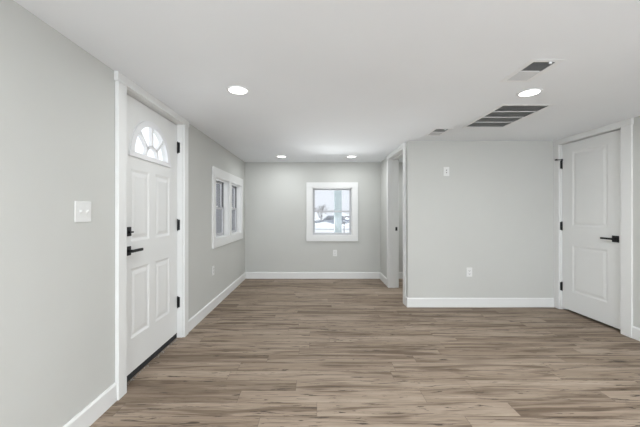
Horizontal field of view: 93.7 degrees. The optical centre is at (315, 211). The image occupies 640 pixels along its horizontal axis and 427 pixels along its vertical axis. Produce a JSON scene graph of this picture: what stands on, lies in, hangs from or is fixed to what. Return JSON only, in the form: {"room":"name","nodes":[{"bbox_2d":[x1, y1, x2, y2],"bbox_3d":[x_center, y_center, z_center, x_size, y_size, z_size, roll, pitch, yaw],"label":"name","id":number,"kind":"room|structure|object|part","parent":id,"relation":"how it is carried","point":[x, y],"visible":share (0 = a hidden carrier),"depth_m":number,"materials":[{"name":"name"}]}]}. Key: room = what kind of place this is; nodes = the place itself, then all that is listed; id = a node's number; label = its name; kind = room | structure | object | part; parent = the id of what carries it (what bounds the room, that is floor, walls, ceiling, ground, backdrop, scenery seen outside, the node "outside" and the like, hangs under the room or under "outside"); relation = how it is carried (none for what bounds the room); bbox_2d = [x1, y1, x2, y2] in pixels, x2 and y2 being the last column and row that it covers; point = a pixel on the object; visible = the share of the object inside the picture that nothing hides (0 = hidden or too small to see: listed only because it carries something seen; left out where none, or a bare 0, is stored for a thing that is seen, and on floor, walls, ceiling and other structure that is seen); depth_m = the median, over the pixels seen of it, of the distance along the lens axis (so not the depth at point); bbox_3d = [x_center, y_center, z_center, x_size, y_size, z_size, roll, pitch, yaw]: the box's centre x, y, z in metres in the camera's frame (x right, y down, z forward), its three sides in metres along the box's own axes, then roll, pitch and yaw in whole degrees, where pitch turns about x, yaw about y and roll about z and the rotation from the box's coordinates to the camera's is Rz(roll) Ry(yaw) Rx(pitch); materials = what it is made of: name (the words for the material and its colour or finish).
{"room":"empty living room","nodes":[
{"label":"empty living room","id":0,"kind":"room"},
{"bbox_2d":[0,0,244,426],"bbox_3d":[-1.376,0.155,1.325,0.150,2.130,8.650,0,0,0],"label":"wall","id":1,"kind":"structure","parent":0,"point":[57,99],"depth_m":1.53,"materials":[{"name":"grey paint"}]},
{"bbox_2d":[74,201,90,221],"bbox_3d":[-1.292,-0.002,1.672,0.019,0.116,0.116,0,0,0],"label":"light switch","id":2,"kind":"object","parent":1,"relation":"attached to","point":[82,209],"visible":1,"depth_m":1.66,"materials":[{"name":"white plastic"}]},
{"bbox_2d":[114,71,188,399],"bbox_3d":[-1.361,0.155,2.473,0.179,2.130,1.085,0,0,0],"label":"door","id":3,"kind":"structure","parent":1,"relation":"in","point":[151,194],"depth_m":2.41,"materials":[{"name":"white paint"}]},
{"bbox_3d":[-1.319,0.279,2.193,0.042,0.021,0.130,0,0,0],"label":"lever","id":4,"kind":"part","parent":3,"relation":"part of","materials":[{"name":"black metal"}]},
{"bbox_2d":[63,272,245,426],"bbox_3d":[-1.294,1.161,1.250,0.014,0.118,8.500,0,0,0],"label":"baseboard","id":5,"kind":"structure","parent":1,"relation":"attached to","point":[103,402],"depth_m":1.87,"materials":[{"name":"white paint"}]},
{"bbox_2d":[212,166,242,248],"bbox_3d":[-1.367,-0.057,4.503,0.179,1.033,1.523,0,0,0],"label":"window","id":6,"kind":"structure","parent":1,"relation":"in","point":[229,207],"depth_m":4.43,"materials":[{"name":"white paint"}]},
{"bbox_3d":[-1.397,-0.236,4.145,0.022,0.398,0.576,0,0,0],"label":"sash","id":7,"kind":"part","parent":6,"relation":"part of","materials":[{"name":"clear glass"}]},
{"bbox_3d":[-1.373,0.134,4.145,0.022,0.408,0.576,0,0,0],"label":"sash","id":8,"kind":"part","parent":6,"relation":"part of","materials":[{"name":"glass"}]},
{"bbox_3d":[-1.373,0.134,4.862,0.022,0.408,0.581,0,0,0],"label":"sash","id":9,"kind":"part","parent":6,"relation":"part of","materials":[{"name":"glass"}]},
{"bbox_2d":[245,162,402,271],"bbox_3d":[1.349,0.155,5.575,5.301,2.130,0.150,0,0,0],"label":"wall","id":10,"kind":"structure","parent":0,"point":[275,192],"depth_m":5.50,"materials":[{"name":"grey paint"}]},
{"bbox_2d":[246,272,402,278],"bbox_3d":[0.891,1.161,5.493,4.357,0.118,0.014,0,0,0],"label":"baseboard","id":11,"kind":"structure","parent":10,"relation":"attached to","point":[249,275],"depth_m":5.49,"materials":[{"name":"white paint"}]},
{"bbox_2d":[306,182,357,240],"bbox_3d":[0.298,-0.004,5.566,0.948,1.077,0.179,0,0,0],"label":"window","id":12,"kind":"structure","parent":10,"relation":"in","point":[311,187],"depth_m":5.48,"materials":[{"name":"white paint"}]},
{"bbox_3d":[0.298,-0.215,5.590,0.709,0.438,0.022,0,0,0],"label":"sash","id":13,"kind":"part","parent":12,"relation":"part of","materials":[{"name":"clear glass"}]},
{"bbox_3d":[0.298,0.197,5.566,0.709,0.448,0.022,0,0,0],"label":"sash","id":14,"kind":"part","parent":12,"relation":"part of","materials":[{"name":"clear glass"}]},
{"bbox_2d":[14,0,639,161],"bbox_3d":[1.274,-1.060,1.250,5.451,0.300,8.800,0,0,0],"label":"ceiling","id":15,"kind":"structure","parent":0,"point":[326,80],"depth_m":1.86,"materials":[{"name":"white paint"}]},
{"bbox_2d":[226,85,248,94],"bbox_3d":[-0.582,-0.906,2.238,0.166,0.007,0.166,0,0,0],"label":"recessed light","id":16,"kind":"object","parent":15,"relation":"in","point":[234,89],"visible":1,"depth_m":2.23,"materials":[{"name":"white plastic"}]},
{"bbox_2d":[424,128,452,135],"bbox_3d":[1.385,-1.002,3.412,0.209,0.216,0.316,0,0,0],"label":"ceiling vent","id":17,"kind":"object","parent":15,"relation":"in","point":[436,131],"visible":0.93,"depth_m":3.38,"materials":[{"name":"white metal"}]},
{"bbox_2d":[461,104,555,127],"bbox_3d":[1.796,-1.008,2.881,0.461,0.203,0.706,0,0,0],"label":"ceiling vent","id":18,"kind":"object","parent":15,"relation":"in","point":[504,115],"visible":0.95,"depth_m":2.85,"materials":[{"name":"white metal"}]},
{"bbox_2d":[516,88,542,96],"bbox_3d":[1.626,-0.906,2.285,0.166,0.007,0.166,0,0,0],"label":"recessed light","id":19,"kind":"object","parent":15,"relation":"in","point":[534,91],"visible":1,"depth_m":2.27,"materials":[{"name":"white plastic"}]},
{"bbox_2d":[500,59,565,81],"bbox_3d":[1.385,-1.002,1.942,0.209,0.216,0.316,0,0,0],"label":"ceiling vent","id":20,"kind":"object","parent":15,"relation":"in","point":[533,68],"visible":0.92,"depth_m":1.93,"materials":[{"name":"white metal"}]},
{"bbox_2d":[90,279,639,426],"bbox_3d":[1.274,1.270,1.250,5.451,0.100,8.800,0,0,0],"label":"floor","id":21,"kind":"structure","parent":0,"point":[273,352],"depth_m":2.35,"materials":[{"name":"beige wood"}]},
{"bbox_2d":[380,158,386,277],"bbox_3d":[1.248,0.155,4.732,0.135,2.130,1.535,0,0,0],"label":"wall","id":22,"kind":"structure","parent":0,"point":[383,164],"depth_m":5.25,"materials":[{"name":"grey paint"}]},
{"bbox_2d":[380,272,407,306],"bbox_3d":[1.173,1.161,4.676,0.014,0.118,1.647,0,0,0],"label":"baseboard","id":23,"kind":"structure","parent":22,"relation":"attached to","point":[383,278],"depth_m":5.11,"materials":[{"name":"white paint"}]},
{"bbox_2d":[387,142,405,304],"bbox_3d":[1.248,0.155,4.423,0.183,2.130,1.001,0,0,0],"label":"door frame","id":24,"kind":"structure","parent":22,"relation":"in","point":[393,158],"depth_m":4.83,"materials":[{"name":"white paint"}]},
{"bbox_2d":[406,141,553,306],"bbox_3d":[2.118,0.155,3.902,1.904,2.130,0.126,0,0,0],"label":"wall","id":25,"kind":"structure","parent":0,"point":[492,215],"depth_m":3.85,"materials":[{"name":"grey paint"}]},
{"bbox_2d":[443,167,448,175],"bbox_3d":[1.673,-0.520,3.847,0.074,0.116,0.012,0,0,0],"label":"wall jack","id":26,"kind":"object","parent":25,"relation":"attached to","point":[445,169],"visible":1,"depth_m":3.85,"materials":[{"name":"white plastic"}]},
{"bbox_2d":[466,268,471,276],"bbox_3d":[1.968,0.772,3.849,0.072,0.116,0.009,0,0,0],"label":"wall outlet","id":27,"kind":"object","parent":25,"relation":"attached to","point":[468,270],"visible":1,"depth_m":3.85,"materials":[{"name":"white plastic"}]},
{"bbox_2d":[633,116,639,327],"bbox_3d":[3.535,0.155,1.250,0.930,2.130,8.500,0,0,0],"label":"wall","id":28,"kind":"structure","parent":0,"point":[636,126],"depth_m":2.87,"materials":[{"name":"grey paint"}]},
{"bbox_2d":[553,118,633,337],"bbox_3d":[3.098,0.155,3.376,0.205,2.130,0.960,0,0,0],"label":"door","id":29,"kind":"structure","parent":28,"relation":"in","point":[593,169],"depth_m":3.32,"materials":[{"name":"white paint"}]},
{"bbox_3d":[3.060,0.278,3.144,0.044,0.021,0.132,0,0,0],"label":"lever","id":30,"kind":"part","parent":29,"relation":"part of","materials":[{"name":"black metal"}]},
{"bbox_3d":[3.085,0.278,3.090,0.010,0.068,0.068,0,0,0],"label":"lever handle","id":31,"kind":"part","parent":29,"relation":"part of","materials":[{"name":"black metal"}]},
{"bbox_2d":[632,326,639,340],"bbox_3d":[3.063,1.161,-0.049,0.014,0.118,5.902,0,0,0],"label":"baseboard","id":32,"kind":"structure","parent":28,"relation":"attached to","point":[635,330],"depth_m":2.87,"materials":[{"name":"white paint"}]},
{"label":"outside","id":33,"kind":"structure","parent":0,"visible":0},
{"bbox_2d":[315,190,348,214],"bbox_3d":[4.000,-3.030,66.000,22.800,9.700,9.000,0,0,0],"label":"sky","id":34,"kind":"structure","parent":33,"point":[322,197],"depth_m":62.00,"materials":[{"name":"white"}]},
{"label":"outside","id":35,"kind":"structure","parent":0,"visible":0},
{"bbox_2d":[315,229,348,232],"bbox_3d":[5.000,1.849,42.000,70.000,0.050,100.000,0,0,0],"label":"snow ground","id":36,"kind":"structure","parent":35,"point":[316,230],"depth_m":28.52,"materials":[{"name":"white snow"}]},
{"bbox_2d":[216,183,216,233],"bbox_3d":[-6.000,-0.880,25.500,3.800,5.400,17.600,0,0,0],"label":"house","id":37,"kind":"structure","parent":36,"relation":"on","point":[216,183],"depth_m":17.00,"materials":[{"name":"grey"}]},
{"bbox_2d":[315,205,326,222],"bbox_3d":[0.542,0.432,34.280,1.998,2.788,2.650,0,0,0],"label":"bare shrub","id":38,"kind":"object","parent":36,"relation":"on","point":[321,213],"visible":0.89,"depth_m":34.11,"materials":[{"name":"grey plant"}]},
{"bbox_2d":[315,222,348,229],"bbox_3d":[5.500,1.423,32.100,17.000,0.794,2.000,0,0,0],"label":"snow berm","id":39,"kind":"structure","parent":36,"relation":"on","point":[323,225],"depth_m":31.34,"materials":[{"name":"white snow"}]},
{"bbox_2d":[315,214,348,223],"bbox_3d":[1.845,1.036,36.000,4.409,1.569,1.720,0,0,0],"label":"parked car","id":40,"kind":"object","parent":36,"relation":"on","point":[329,218],"visible":0.31,"depth_m":35.20,"materials":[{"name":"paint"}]},
{"bbox_2d":[315,212,348,219],"bbox_3d":[5.500,0.802,47.300,35.000,2.036,3.000,0,0,0],"label":"snow bank","id":41,"kind":"object","parent":36,"relation":"on","point":[317,215],"visible":0.03,"depth_m":46.53,"materials":[{"name":"white snow"}]},
{"bbox_2d":[334,190,341,232],"bbox_3d":[0.509,0.195,7.000,0.208,3.250,0.208,0,0,0],"label":"porch post","id":42,"kind":"object","parent":36,"relation":"on","point":[337,193],"visible":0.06,"depth_m":6.92,"materials":[{"name":"white wood"}]}
]}

